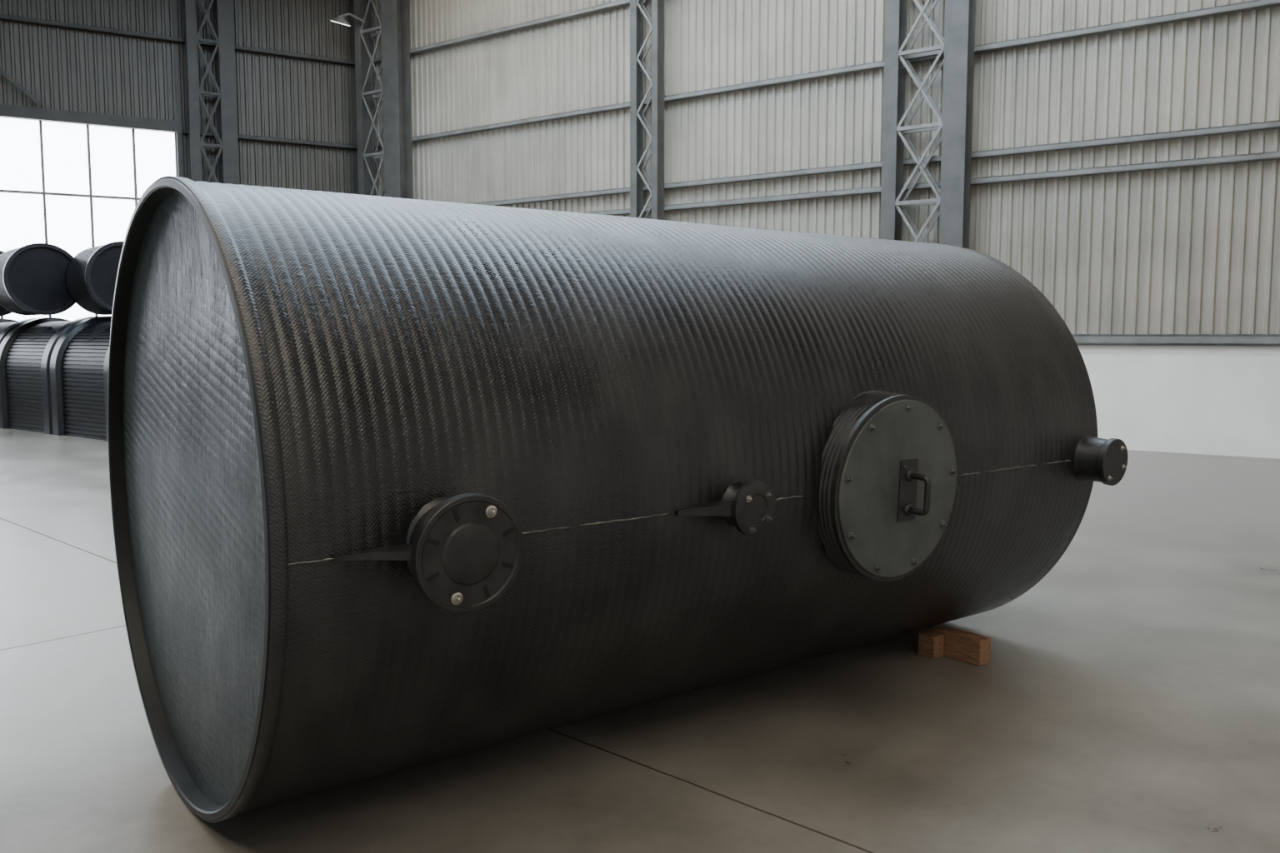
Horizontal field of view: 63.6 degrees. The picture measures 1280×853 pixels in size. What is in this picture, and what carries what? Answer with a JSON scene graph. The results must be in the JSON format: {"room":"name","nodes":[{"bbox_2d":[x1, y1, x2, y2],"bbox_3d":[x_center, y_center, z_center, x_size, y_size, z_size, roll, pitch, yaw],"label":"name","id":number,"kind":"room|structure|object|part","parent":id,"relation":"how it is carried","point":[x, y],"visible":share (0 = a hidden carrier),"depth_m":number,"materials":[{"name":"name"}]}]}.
{"room":"industrial warehouse","nodes":[
{"label":"industrial warehouse","id":0,"kind":"room"},
{"bbox_2d":[0,0,358,194],"bbox_3d":[-15.840,-5.623,21.823,19.980,11.000,0.330,-3,6,-30],"label":"wall","id":1,"kind":"structure","parent":0,"point":[63,68],"depth_m":24.81,"materials":[{"name":"grey metal"}]},
{"bbox_2d":[0,67,42,106],"bbox_3d":[-14.278,-8.109,22.120,2.459,2.168,0.050,-3,6,-30],"label":"brace","id":2,"kind":"object","parent":1,"relation":"attached to","point":[2,72],"visible":1,"depth_m":22.58,"materials":[{"name":"grey metal"}]},
{"bbox_2d":[0,104,184,321],"bbox_3d":[-15.807,-4.353,21.879,11.380,5.260,0.280,-3,6,-30],"label":"window","id":3,"kind":"structure","parent":1,"relation":"in","point":[74,182],"depth_m":23.57,"materials":[{"name":"white glass"}]},
{"bbox_2d":[0,0,650,65],"bbox_3d":[-1.297,-7.907,11.103,34.695,0.100,32.451,-3,6,-30],"label":"beam","id":4,"kind":"structure","parent":1,"relation":"attached to","point":[2,17],"depth_m":23.53,"materials":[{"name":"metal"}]},
{"bbox_2d":[0,428,1279,852],"bbox_3d":[0.000,0.229,18.090,90.000,0.001,64.000,0,5,0],"label":"floor","id":5,"kind":"structure","parent":0,"point":[1127,701],"depth_m":4.70,"materials":[{"name":"concrete"}]},
{"bbox_2d":[0,317,41,344],"bbox_3d":[-13.040,-1.194,21.810,2.300,2.180,2.040,4,6,37],"label":"storage tank","id":6,"kind":"object","parent":5,"relation":"on","point":[7,326],"visible":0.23,"depth_m":20.90,"materials":[{"name":"black metal"}]},
{"bbox_2d":[0,250,11,315],"bbox_3d":[-13.477,-2.933,21.236,1.344,1.344,1.400,-5,7,-43],"label":"tank","id":7,"kind":"object","parent":6,"relation":"on","point":[3,312],"visible":0.1,"depth_m":20.90,"materials":[{"name":"black metal"}]},
{"bbox_2d":[0,316,94,434],"bbox_3d":[-11.160,-1.070,20.405,2.300,2.180,2.040,4,6,37],"label":"storage tank","id":8,"kind":"object","parent":5,"relation":"on","point":[26,352],"visible":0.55,"depth_m":19.78,"materials":[{"name":"black metal"}]},
{"bbox_2d":[0,243,75,315],"bbox_3d":[-11.657,-2.814,19.892,1.344,1.344,1.400,-5,7,-43],"label":"tank","id":9,"kind":"object","parent":8,"relation":"on","point":[32,277],"visible":0.88,"depth_m":19.37,"materials":[{"name":"black metal"}]},
{"bbox_2d":[50,316,111,441],"bbox_3d":[-9.280,-0.946,19.000,2.300,2.180,2.040,4,6,37],"label":"storage tank","id":10,"kind":"object","parent":5,"relation":"on","point":[79,359],"visible":0.43,"depth_m":18.48,"materials":[{"name":"black metal"}]},
{"bbox_2d":[65,241,123,314],"bbox_3d":[-9.957,-2.783,19.543,1.344,1.344,1.400,-5,7,-43],"label":"tank","id":11,"kind":"object","parent":10,"relation":"on","point":[91,275],"visible":0.44,"depth_m":18.90,"materials":[{"name":"black metal"}]},
{"bbox_2d":[183,0,239,184],"bbox_3d":[-10.146,-5.875,24.620,1.170,11.010,0.420,-3,6,-30],"label":"lattice column","id":12,"kind":"structure","parent":5,"relation":"on","point":[223,41],"depth_m":24.37,"materials":[{"name":"grey metal"}]},
{"bbox_2d":[354,0,412,199],"bbox_3d":[-6.353,-5.967,25.718,1.670,11.000,0.520,4,6,35],"label":"lattice column","id":13,"kind":"structure","parent":5,"relation":"on","point":[395,92],"depth_m":25.36,"materials":[{"name":"metal"}]},
{"bbox_2d":[329,12,365,26],"bbox_3d":[-7.211,-9.923,25.232,0.532,0.373,0.883,3,6,28],"label":"floodlight","id":14,"kind":"object","parent":13,"relation":"attached to","point":[340,19],"visible":1,"depth_m":25.00,"materials":[{"name":"grey paint"}]},
{"bbox_2d":[329,15,351,26],"bbox_3d":[-7.263,-9.899,25.073,0.560,0.190,0.560,25,18,32],"label":"shade","id":15,"kind":"object","parent":14,"relation":"hanging from","point":[340,19],"depth_m":24.97,"materials":[{"name":"grey paint"}]},
{"bbox_3d":[-7.025,-10.031,25.270,0.061,0.165,0.648,5,7,45],"label":"arm","id":16,"kind":"part","parent":14,"relation":"part of","materials":[{"name":"grey paint"}]},
{"bbox_2d":[107,175,1128,822],"bbox_3d":[0.091,0.161,5.231,4.586,2.408,2.631,-4,6,-37],"label":"storage tank","id":17,"kind":"object","parent":5,"relation":"on","point":[396,483],"visible":1,"depth_m":3.91,"materials":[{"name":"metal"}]},
{"bbox_3d":[1.091,0.260,4.627,0.850,0.850,0.280,-4,6,-37],"label":"manhole lid","id":18,"kind":"part","parent":17,"relation":"part of","materials":[{"name":"grey metal"}]},
{"bbox_3d":[1.219,0.286,4.525,0.120,0.275,0.126,-4,6,-37],"label":"manhole handle","id":19,"kind":"part","parent":17,"relation":"part of","materials":[{"name":"grey metal"}]},
{"bbox_2d":[630,0,664,219],"bbox_3d":[0.145,-5.575,21.180,0.800,11.019,0.370,4,6,35],"label":"lattice column","id":20,"kind":"structure","parent":5,"relation":"on","point":[637,7],"depth_m":21.06,"materials":[{"name":"metal"}]},
{"bbox_2d":[880,0,975,249],"bbox_3d":[4.926,-5.270,17.719,1.580,11.021,0.460,4,6,35],"label":"lattice column","id":21,"kind":"structure","parent":5,"relation":"on","point":[955,123],"depth_m":17.58,"materials":[{"name":"metal"}]},
{"bbox_2d":[918,625,990,665],"bbox_3d":[1.772,1.240,5.823,0.200,0.144,0.340,-4,6,-37],"label":"chock","id":22,"kind":"object","parent":5,"relation":"on","point":[972,648],"visible":1,"depth_m":5.82,"materials":[{"name":"brown wood"}]},
{"bbox_2d":[371,0,1279,334],"bbox_3d":[7.392,-5.154,16.523,35.650,11.000,0.288,4,6,35],"label":"wall","id":23,"kind":"structure","parent":0,"point":[1191,250],"depth_m":18.06,"materials":[{"name":"grey metal"}]},
{"bbox_2d":[183,0,1279,149],"bbox_3d":[5.470,-6.161,15.200,37.346,0.100,3.958,4,6,35],"label":"beam","id":24,"kind":"structure","parent":23,"relation":"attached to","point":[1255,4],"depth_m":18.91,"materials":[{"name":"grey metal"}]},
{"bbox_2d":[468,120,1279,205],"bbox_3d":[7.370,-4.505,16.334,35.400,0.100,0.145,4,6,35],"label":"beam","id":25,"kind":"structure","parent":23,"relation":"attached to","point":[1270,125],"depth_m":17.69,"materials":[{"name":"grey metal"}]},
{"bbox_2d":[580,150,1279,215],"bbox_3d":[7.370,-4.067,16.373,35.400,0.100,0.145,4,6,35],"label":"beam","id":26,"kind":"structure","parent":23,"relation":"attached to","point":[1267,156],"depth_m":17.13,"materials":[{"name":"grey metal"}]},
{"bbox_2d":[1071,334,1279,346],"bbox_3d":[7.382,-1.399,16.625,35.400,0.180,0.176,4,6,35],"label":"trim","id":27,"kind":"structure","parent":23,"relation":"attached to","point":[1238,340],"depth_m":15.87,"materials":[{"name":"grey paint"}]},
{"bbox_2d":[1077,345,1279,459],"bbox_3d":[7.376,-0.489,16.784,35.500,1.660,0.154,4,6,35],"label":"wall","id":28,"kind":"structure","parent":0,"point":[1207,400],"depth_m":15.92,"materials":[{"name":"white paint"}]}
]}

